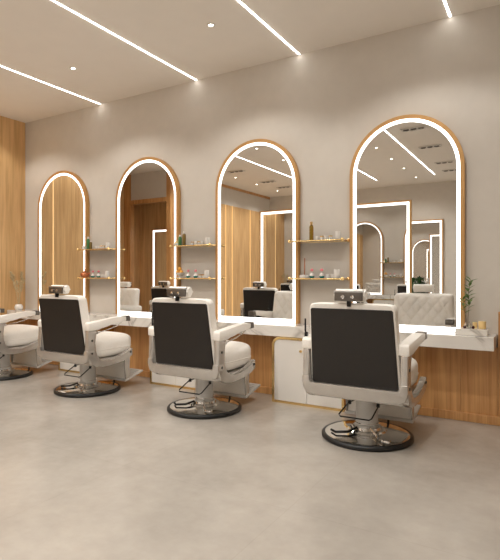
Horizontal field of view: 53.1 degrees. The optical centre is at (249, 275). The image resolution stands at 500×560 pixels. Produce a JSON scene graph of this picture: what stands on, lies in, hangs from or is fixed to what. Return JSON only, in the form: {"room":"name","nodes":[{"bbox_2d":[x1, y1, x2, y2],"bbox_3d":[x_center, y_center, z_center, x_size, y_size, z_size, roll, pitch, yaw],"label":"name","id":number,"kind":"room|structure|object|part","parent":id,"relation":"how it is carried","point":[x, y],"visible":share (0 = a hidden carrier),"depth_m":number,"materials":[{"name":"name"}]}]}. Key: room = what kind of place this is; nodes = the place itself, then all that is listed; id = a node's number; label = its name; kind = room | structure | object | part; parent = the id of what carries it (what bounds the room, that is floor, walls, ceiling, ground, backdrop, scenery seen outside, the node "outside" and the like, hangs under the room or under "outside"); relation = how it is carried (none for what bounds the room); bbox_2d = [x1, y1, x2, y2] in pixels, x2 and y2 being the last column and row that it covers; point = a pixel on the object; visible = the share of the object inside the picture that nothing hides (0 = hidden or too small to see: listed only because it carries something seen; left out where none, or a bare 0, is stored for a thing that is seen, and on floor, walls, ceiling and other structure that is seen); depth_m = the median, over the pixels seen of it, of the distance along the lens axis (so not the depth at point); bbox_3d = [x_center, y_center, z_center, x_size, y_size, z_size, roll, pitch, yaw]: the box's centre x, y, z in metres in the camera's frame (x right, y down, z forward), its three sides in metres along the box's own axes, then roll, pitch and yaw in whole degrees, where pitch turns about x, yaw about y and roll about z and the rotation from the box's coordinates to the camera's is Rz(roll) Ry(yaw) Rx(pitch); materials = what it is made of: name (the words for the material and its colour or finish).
{"room":"salon","nodes":[
{"label":"salon","id":0,"kind":"room"},
{"bbox_2d":[0,116,24,361],"bbox_3d":[-3.908,-0.520,6.763,0.200,3.540,1.800,0,0,31],"label":"wall","id":1,"kind":"structure","parent":0,"point":[12,132],"depth_m":7.30,"materials":[{"name":"brown wood"}]},
{"bbox_2d":[0,362,499,559],"bbox_3d":[-2.010,1.300,1.900,11.800,0.100,8.600,0,0,31],"label":"floor","id":2,"kind":"structure","parent":0,"point":[117,475],"depth_m":3.03,"materials":[{"name":"concrete"}]},
{"bbox_2d":[0,308,51,380],"bbox_3d":[-3.064,0.671,6.325,0.808,1.157,0.995,0,0,31],"label":"barber chair","id":3,"kind":"object","parent":2,"relation":"on","point":[19,342],"visible":0.94,"depth_m":6.19,"materials":[{"name":"beige leather"}]},
{"bbox_3d":[-3.098,1.192,6.268,0.650,0.076,0.650,0,0,31],"label":"plate","id":4,"kind":"part","parent":3,"relation":"part of","materials":[{"name":"silver metal"}]},
{"bbox_3d":[-2.821,0.492,6.023,0.077,0.115,0.535,0,0,31],"label":"armrest","id":5,"kind":"part","parent":3,"relation":"part of","materials":[{"name":"beige leather"}]},
{"bbox_3d":[-2.798,0.740,6.056,0.048,0.390,0.620,0,0,31],"label":"frame","id":6,"kind":"part","parent":3,"relation":"part of","materials":[{"name":"white leather"}]},
{"bbox_3d":[-3.047,0.753,6.353,0.656,0.234,0.600,0,0,31],"label":"seat","id":7,"kind":"part","parent":3,"relation":"part of","materials":[{"name":"beige leather"}]},
{"bbox_2d":[58,325,113,372],"bbox_3d":[-2.157,0.926,6.537,0.750,0.648,0.282,0,0,31],"label":"vanity cabinet","id":8,"kind":"object","parent":2,"relation":"on","point":[62,366],"visible":0.09,"depth_m":6.50,"materials":[{"name":"white paint"}]},
{"bbox_3d":[-2.362,0.926,6.538,0.348,0.600,0.018,0,0,31],"label":"door","id":9,"kind":"part","parent":8,"relation":"part of","materials":[{"name":"white paint"}]},
{"bbox_2d":[37,285,142,397],"bbox_3d":[-1.739,0.671,5.521,0.808,1.157,0.995,0,0,31],"label":"barber chair","id":10,"kind":"object","parent":2,"relation":"on","point":[66,333],"visible":1,"depth_m":5.22,"materials":[{"name":"beige leather"}]},
{"bbox_3d":[-2.101,0.740,5.628,0.048,0.390,0.620,0,0,31],"label":"frame","id":11,"kind":"part","parent":10,"relation":"part of","materials":[{"name":"beige metal"}]},
{"bbox_3d":[-1.986,0.146,5.115,0.208,0.064,0.017,0,0,31],"label":"headrest plate","id":12,"kind":"part","parent":10,"relation":"part of","materials":[{"name":"metal"}]},
{"bbox_3d":[-1.950,0.517,5.167,0.644,0.562,0.095,0,0,31],"label":"panel","id":13,"kind":"part","parent":10,"relation":"part of","materials":[{"name":"leather"}]},
{"bbox_3d":[-1.917,0.502,5.222,0.670,0.615,0.211,0,0,31],"label":"backrest","id":14,"kind":"part","parent":10,"relation":"part of","materials":[{"name":"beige leather"}]},
{"bbox_3d":[-1.964,1.175,5.401,0.210,0.050,0.079,0,0,12],"label":"brake lever","id":15,"kind":"part","parent":10,"relation":"part of","materials":[{"name":"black metal"}]},
{"bbox_3d":[-1.773,1.192,5.464,0.650,0.076,0.650,0,0,31],"label":"plate","id":16,"kind":"part","parent":10,"relation":"part of","materials":[{"name":"silver metal"}]},
{"bbox_3d":[-1.495,0.492,5.219,0.077,0.115,0.535,0,0,31],"label":"armrest","id":17,"kind":"part","parent":10,"relation":"part of","materials":[{"name":"beige leather"}]},
{"bbox_3d":[-1.473,0.740,5.252,0.048,0.390,0.620,0,0,31],"label":"frame","id":18,"kind":"part","parent":10,"relation":"part of","materials":[{"name":"white leather"}]},
{"bbox_3d":[-1.722,0.753,5.550,0.656,0.234,0.600,0,0,31],"label":"seat","id":19,"kind":"part","parent":10,"relation":"part of","materials":[{"name":"beige leather"}]},
{"bbox_2d":[150,371,195,389],"bbox_3d":[-0.779,0.926,5.713,0.750,0.648,0.282,0,0,31],"label":"vanity cabinet","id":20,"kind":"object","parent":2,"relation":"on","point":[164,380],"visible":0.07,"depth_m":5.65,"materials":[{"name":"white paint"}]},
{"bbox_3d":[-0.984,0.926,5.715,0.348,0.600,0.018,0,0,31],"label":"door","id":21,"kind":"part","parent":20,"relation":"part of","materials":[{"name":"white paint"}]},
{"bbox_3d":[-0.681,0.926,5.533,0.348,0.600,0.018,0,0,31],"label":"door","id":22,"kind":"part","parent":20,"relation":"part of","materials":[{"name":"white paint"}]},
{"bbox_2d":[7,309,496,350],"bbox_3d":[-0.712,0.545,5.726,6.348,0.110,0.298,0,0,31],"label":"countertop","id":23,"kind":"structure","parent":20,"relation":"on","point":[438,339],"depth_m":4.87,"materials":[{"name":"white stone"}]},
{"bbox_2d":[9,271,24,309],"bbox_3d":[-3.370,0.203,7.240,0.200,0.574,0.272,0,0,-11],"label":"potted plant","id":24,"kind":"object","parent":23,"relation":"on","point":[18,306],"visible":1,"depth_m":7.22,"materials":[{"name":"brown plant"}]},
{"bbox_3d":[-3.352,0.449,7.246,0.116,0.082,0.116,0,0,31],"label":"pot","id":25,"kind":"part","parent":24,"relation":"part of","materials":[{"name":"white ceramic"}]},
{"bbox_2d":[455,327,488,335],"bbox_3d":[1.857,0.464,4.179,0.244,0.052,0.170,0,0,31],"label":"marble tray","id":26,"kind":"object","parent":23,"relation":"on","point":[459,330],"visible":0.97,"depth_m":4.11,"materials":[{"name":"white stone"}]},
{"bbox_2d":[457,276,475,327],"bbox_3d":[1.822,0.219,4.194,0.174,0.437,0.111,0,0,31],"label":"vase","id":27,"kind":"object","parent":26,"relation":"on","point":[467,324],"visible":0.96,"depth_m":4.19,"materials":[{"name":"clear glass"}]},
{"bbox_2d":[478,321,485,328],"bbox_3d":[1.927,0.407,4.149,0.058,0.060,0.058,0,0,31],"label":"pillar candle","id":28,"kind":"object","parent":26,"relation":"on","point":[481,324],"visible":1,"depth_m":4.13,"materials":[{"name":"yellow wax"}]},
{"bbox_2d":[148,286,259,418],"bbox_3d":[-0.393,0.671,4.751,0.808,1.157,0.995,0,0,31],"label":"barber chair","id":29,"kind":"object","parent":2,"relation":"on","point":[185,341],"visible":1,"depth_m":4.44,"materials":[{"name":"beige leather"}]},
{"bbox_3d":[-0.774,0.492,4.823,0.077,0.115,0.535,0,0,31],"label":"armrest","id":30,"kind":"part","parent":29,"relation":"part of","materials":[{"name":"beige leather"}]},
{"bbox_3d":[-0.755,0.740,4.858,0.048,0.390,0.620,0,0,31],"label":"frame","id":31,"kind":"part","parent":29,"relation":"part of","materials":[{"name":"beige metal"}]},
{"bbox_3d":[-0.640,0.146,4.346,0.208,0.064,0.017,0,0,31],"label":"headrest plate","id":32,"kind":"part","parent":29,"relation":"part of","materials":[{"name":"metal"}]},
{"bbox_3d":[-0.604,0.517,4.398,0.644,0.562,0.095,0,0,31],"label":"panel","id":33,"kind":"part","parent":29,"relation":"part of","materials":[{"name":"plastic"}]},
{"bbox_3d":[-0.619,1.175,4.631,0.210,0.050,0.079,0,0,12],"label":"brake lever","id":34,"kind":"part","parent":29,"relation":"part of","materials":[{"name":"black metal"}]},
{"bbox_3d":[-0.572,0.502,4.452,0.670,0.615,0.211,0,0,31],"label":"backrest","id":35,"kind":"part","parent":29,"relation":"part of","materials":[{"name":"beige leather"}]},
{"bbox_3d":[-0.427,1.192,4.694,0.650,0.076,0.650,0,0,31],"label":"plate","id":36,"kind":"part","parent":29,"relation":"part of","materials":[{"name":"silver metal"}]},
{"bbox_3d":[-0.399,1.167,4.472,0.063,0.051,0.261,0,0,-22],"label":"pump lever","id":37,"kind":"part","parent":29,"relation":"part of","materials":[{"name":"silver metal"}]},
{"bbox_3d":[-0.150,0.492,4.450,0.077,0.115,0.535,0,0,31],"label":"armrest","id":38,"kind":"part","parent":29,"relation":"part of","materials":[{"name":"beige leather"}]},
{"bbox_3d":[-0.127,0.740,4.482,0.048,0.390,0.620,0,0,31],"label":"frame","id":39,"kind":"part","parent":29,"relation":"part of","materials":[{"name":"beige metal"}]},
{"bbox_3d":[-0.376,0.753,4.780,0.656,0.234,0.600,0,0,31],"label":"seat","id":40,"kind":"part","parent":29,"relation":"part of","materials":[{"name":"beige leather"}]},
{"bbox_2d":[272,337,345,411],"bbox_3d":[0.601,0.926,4.888,0.750,0.648,0.282,0,0,31],"label":"vanity cabinet","id":41,"kind":"object","parent":2,"relation":"on","point":[287,352],"visible":0.5,"depth_m":4.87,"materials":[{"name":"white paint"}]},
{"bbox_3d":[0.396,0.926,4.889,0.348,0.600,0.018,0,0,31],"label":"door","id":42,"kind":"part","parent":41,"relation":"part of","materials":[{"name":"white paint"}]},
{"bbox_3d":[0.700,0.926,4.708,0.348,0.600,0.018,0,0,31],"label":"door","id":43,"kind":"part","parent":41,"relation":"part of","materials":[{"name":"white paint"}]},
{"bbox_2d":[302,289,426,451],"bbox_3d":[0.943,0.671,3.941,0.808,1.157,0.995,0,0,31],"label":"barber chair","id":44,"kind":"object","parent":2,"relation":"on","point":[353,352],"visible":1,"depth_m":3.61,"materials":[{"name":"leather"}]},
{"bbox_3d":[0.432,0.400,3.847,0.024,0.151,0.042,0,0,31],"label":"recline lever","id":45,"kind":"part","parent":44,"relation":"part of","materials":[{"name":"black metal"}]},
{"bbox_3d":[0.562,0.492,4.013,0.077,0.115,0.535,0,0,31],"label":"armrest","id":46,"kind":"part","parent":44,"relation":"part of","materials":[{"name":"beige leather"}]},
{"bbox_3d":[0.580,0.740,4.048,0.048,0.390,0.620,0,0,31],"label":"frame","id":47,"kind":"part","parent":44,"relation":"part of","materials":[{"name":"beige metal"}]},
{"bbox_3d":[0.717,1.175,3.821,0.210,0.050,0.079,0,0,12],"label":"brake lever","id":48,"kind":"part","parent":44,"relation":"part of","materials":[{"name":"black metal"}]},
{"bbox_3d":[0.696,0.146,3.535,0.208,0.064,0.017,0,0,31],"label":"headrest plate","id":49,"kind":"part","parent":44,"relation":"part of","materials":[{"name":"metal"}]},
{"bbox_3d":[0.698,0.110,3.539,0.216,0.012,0.029,0,0,31],"label":"headrest rail","id":50,"kind":"part","parent":44,"relation":"part of","materials":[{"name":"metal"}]},
{"bbox_3d":[0.732,0.517,3.588,0.644,0.562,0.095,0,0,31],"label":"panel","id":51,"kind":"part","parent":44,"relation":"part of","materials":[{"name":"plastic"}]},
{"bbox_3d":[0.764,0.502,3.642,0.670,0.615,0.211,0,0,31],"label":"backrest","id":52,"kind":"part","parent":44,"relation":"part of","materials":[{"name":"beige leather"}]},
{"bbox_3d":[0.909,1.192,3.884,0.650,0.076,0.650,0,0,31],"label":"plate","id":53,"kind":"part","parent":44,"relation":"part of","materials":[{"name":"silver metal"}]},
{"bbox_3d":[0.937,1.167,3.662,0.063,0.051,0.261,0,0,-22],"label":"pump lever","id":54,"kind":"part","parent":44,"relation":"part of","materials":[{"name":"silver metal"}]},
{"bbox_3d":[1.186,0.492,3.640,0.077,0.115,0.535,0,0,31],"label":"armrest","id":55,"kind":"part","parent":44,"relation":"part of","materials":[{"name":"beige leather"}]},
{"bbox_3d":[1.208,0.740,3.672,0.048,0.390,0.620,0,0,31],"label":"frame","id":56,"kind":"part","parent":44,"relation":"part of","materials":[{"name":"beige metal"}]},
{"bbox_3d":[0.960,0.753,3.970,0.656,0.234,0.600,0,0,31],"label":"seat","id":57,"kind":"part","parent":44,"relation":"part of","materials":[{"name":"beige leather"}]},
{"bbox_2d":[0,0,499,122],"bbox_3d":[-2.010,-2.340,1.900,11.800,0.100,8.600,0,0,31],"label":"ceiling","id":58,"kind":"structure","parent":0,"point":[40,39],"depth_m":4.78,"materials":[{"name":"paint"}]},
{"bbox_2d":[0,65,100,103],"bbox_3d":[-3.831,-2.287,3.570,0.026,0.007,7.196,0,0,31],"label":"recessed light","id":59,"kind":"object","parent":58,"relation":"in","point":[0,65],"visible":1,"depth_m":5.94,"materials":[{"name":"white plastic"}]},
{"bbox_2d":[51,0,196,79],"bbox_3d":[-2.466,-2.287,2.754,0.026,0.007,7.196,0,0,31],"label":"recessed light","id":60,"kind":"object","parent":58,"relation":"in","point":[55,1],"visible":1,"depth_m":4.77,"materials":[{"name":"white plastic"}]},
{"bbox_2d":[206,22,214,27],"bbox_3d":[-0.356,-2.287,4.559,0.084,0.007,0.084,0,0,31],"label":"recessed light","id":61,"kind":"object","parent":58,"relation":"in","point":[211,25],"visible":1,"depth_m":4.56,"materials":[{"name":"white"}]},
{"bbox_2d":[237,0,299,54],"bbox_3d":[-1.333,-2.287,2.076,0.026,0.007,7.196,0,0,31],"label":"recessed light","id":62,"kind":"object","parent":58,"relation":"in","point":[239,1],"visible":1,"depth_m":4.56,"materials":[{"name":"white plastic"}]},
{"bbox_2d":[442,0,451,16],"bbox_3d":[-0.076,-2.287,1.325,0.026,0.007,7.196,0,0,31],"label":"recessed light","id":63,"kind":"object","parent":58,"relation":"in","point":[444,1],"visible":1,"depth_m":4.27,"materials":[{"name":"white"}]},
{"bbox_2d":[23,5,499,416],"bbox_3d":[0.122,-0.520,5.467,11.800,3.540,0.190,0,0,31],"label":"wall","id":64,"kind":"structure","parent":0,"point":[320,105],"depth_m":5.08,"materials":[{"name":"beige paint"}]},
{"bbox_2d":[38,171,89,311],"bbox_3d":[-2.628,-0.491,7.015,1.032,1.962,0.050,0,0,31],"label":"arched mirror","id":65,"kind":"object","parent":64,"relation":"attached to","point":[63,202],"visible":0.96,"depth_m":6.97,"materials":[{"name":"gold mirror"}]},
{"bbox_2d":[77,247,115,250],"bbox_3d":[-1.990,-0.348,6.552,0.593,0.036,0.202,0,0,31],"label":"glass shelf","id":66,"kind":"object","parent":64,"relation":"attached to","point":[107,248],"visible":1,"depth_m":6.49,"materials":[{"name":"gold"}]},
{"bbox_2d":[86,237,89,248],"bbox_3d":[-2.134,-0.435,6.594,0.044,0.165,0.044,0,0,31],"label":"bottle","id":67,"kind":"object","parent":66,"relation":"on","point":[88,239],"visible":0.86,"depth_m":6.58,"materials":[{"name":"green glass"}]},
{"bbox_2d":[77,277,115,278],"bbox_3d":[-1.990,0.026,6.552,0.593,0.036,0.202,0,0,31],"label":"glass shelf","id":68,"kind":"object","parent":64,"relation":"attached to","point":[77,277],"visible":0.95,"depth_m":6.45,"materials":[{"name":"gold"}]},
{"bbox_2d":[80,269,89,277],"bbox_3d":[-2.182,-0.037,6.623,0.125,0.118,0.152,0,0,-20],"label":"teapot","id":69,"kind":"object","parent":68,"relation":"on","point":[84,274],"visible":1,"depth_m":6.58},
{"bbox_2d":[115,157,180,315],"bbox_3d":[-1.280,-0.491,6.210,1.032,1.962,0.050,0,0,31],"label":"arched mirror","id":70,"kind":"object","parent":64,"relation":"attached to","point":[148,193],"visible":0.98,"depth_m":6.20,"materials":[{"name":"mirror"}]},
{"bbox_2d":[169,243,216,247],"bbox_3d":[-0.642,-0.348,5.747,0.593,0.036,0.202,0,0,31],"label":"glass shelf","id":71,"kind":"object","parent":64,"relation":"attached to","point":[208,244],"visible":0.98,"depth_m":5.74,"materials":[{"name":"gold"}]},
{"bbox_2d":[178,235,181,244],"bbox_3d":[-0.812,-0.415,5.804,0.042,0.125,0.042,0,0,31],"label":"bottle","id":72,"kind":"object","parent":71,"relation":"on","point":[179,237],"visible":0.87,"depth_m":5.79,"materials":[{"name":"green glass"}]},
{"bbox_2d":[182,231,185,244],"bbox_3d":[-0.761,-0.435,5.773,0.042,0.165,0.042,0,0,31],"label":"bottle","id":73,"kind":"object","parent":71,"relation":"on","point":[184,234],"visible":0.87,"depth_m":5.76,"materials":[{"name":"brown plastic"}]},
{"bbox_3d":[-0.685,-0.346,5.676,0.569,0.013,0.013,0,0,31],"label":"rail","id":74,"kind":"part","parent":71,"relation":"part of","materials":[{"name":"gold metal"}]},
{"bbox_2d":[205,237,209,243],"bbox_3d":[-0.477,-0.392,5.604,0.052,0.078,0.052,0,0,31],"label":"cup","id":75,"kind":"object","parent":71,"relation":"on","point":[207,239],"visible":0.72,"depth_m":5.58,"materials":[{"name":"ceramic"}]},
{"bbox_2d":[169,277,216,279],"bbox_3d":[-0.642,0.026,5.747,0.593,0.036,0.202,0,0,31],"label":"glass shelf","id":76,"kind":"object","parent":64,"relation":"attached to","point":[170,278],"visible":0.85,"depth_m":5.64,"materials":[{"name":"gold"}]},
{"bbox_3d":[-0.685,0.028,5.676,0.569,0.013,0.013,0,0,31],"label":"rail","id":77,"kind":"part","parent":76,"relation":"part of","materials":[{"name":"gold metal"}]},
{"bbox_2d":[204,270,208,277],"bbox_3d":[-0.486,-0.021,5.609,0.056,0.085,0.056,0,0,31],"label":"cup","id":78,"kind":"object","parent":76,"relation":"on","point":[206,272],"visible":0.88,"depth_m":5.58,"materials":[{"name":"ceramic"}]},
{"bbox_2d":[215,139,299,323],"bbox_3d":[0.065,-0.491,5.406,1.032,1.962,0.050,0,0,31],"label":"arched mirror","id":79,"kind":"object","parent":64,"relation":"attached to","point":[257,191],"visible":1,"depth_m":5.38,"materials":[{"name":"gold mirror"}]},
{"bbox_2d":[47,361,499,425],"bbox_3d":[0.797,1.214,4.964,9.725,0.072,0.060,0,0,31],"label":"baseboard","id":80,"kind":"structure","parent":64,"relation":"attached to","point":[440,413],"depth_m":4.37,"materials":[{"name":"brown wood"}]},
{"bbox_2d":[288,237,349,242],"bbox_3d":[0.679,-0.348,4.957,0.593,0.036,0.202,0,0,31],"label":"glass shelf","id":81,"kind":"object","parent":64,"relation":"attached to","point":[342,239],"visible":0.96,"depth_m":4.93,"materials":[{"name":"gold"}]},
{"bbox_2d":[309,222,313,239],"bbox_3d":[0.608,-0.445,4.955,0.042,0.185,0.042,0,0,31],"label":"bottle","id":82,"kind":"object","parent":81,"relation":"on","point":[311,228],"visible":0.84,"depth_m":4.94,"materials":[{"name":"orange glass"}]},
{"bbox_3d":[0.637,-0.346,4.885,0.569,0.013,0.013,0,0,31],"label":"rail","id":83,"kind":"part","parent":81,"relation":"part of","materials":[{"name":"gold metal"}]},
{"bbox_2d":[335,231,339,238],"bbox_3d":[0.845,-0.392,4.814,0.052,0.078,0.052,0,0,31],"label":"cup","id":84,"kind":"object","parent":81,"relation":"on","point":[337,233],"visible":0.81,"depth_m":4.79,"materials":[{"name":"ceramic"}]},
{"bbox_2d":[288,277,349,280],"bbox_3d":[0.679,0.026,4.957,0.593,0.036,0.202,0,0,31],"label":"glass shelf","id":85,"kind":"object","parent":64,"relation":"attached to","point":[289,278],"visible":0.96,"depth_m":4.87,"materials":[{"name":"gold"}]},
{"bbox_2d":[299,258,308,277],"bbox_3d":[0.544,-0.079,4.993,0.100,0.200,0.100,0,0,31],"label":"holder","id":86,"kind":"object","parent":85,"relation":"on","point":[304,275],"visible":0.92,"depth_m":4.96,"materials":[{"name":"white ceramic"}]},
{"bbox_3d":[0.637,0.028,4.885,0.569,0.013,0.013,0,0,31],"label":"rail","id":87,"kind":"part","parent":85,"relation":"part of","materials":[{"name":"gold metal"}]},
{"bbox_2d":[319,269,323,277],"bbox_3d":[0.703,-0.026,4.898,0.054,0.094,0.054,0,0,31],"label":"perfume bottle","id":88,"kind":"object","parent":85,"relation":"on","point":[321,275],"visible":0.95,"depth_m":4.88,"materials":[{"name":"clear glass"}]},
{"bbox_2d":[334,269,339,277],"bbox_3d":[0.836,-0.021,4.819,0.056,0.085,0.056,0,0,31],"label":"cup","id":89,"kind":"object","parent":85,"relation":"on","point":[336,271],"visible":0.87,"depth_m":4.79,"materials":[{"name":"ceramic"}]},
{"bbox_2d":[350,114,464,331],"bbox_3d":[1.419,-0.491,4.596,1.032,1.962,0.050,0,0,31],"label":"arched mirror","id":90,"kind":"object","parent":64,"relation":"attached to","point":[407,174],"visible":0.97,"depth_m":4.55,"materials":[{"name":"mirror"}]}
]}

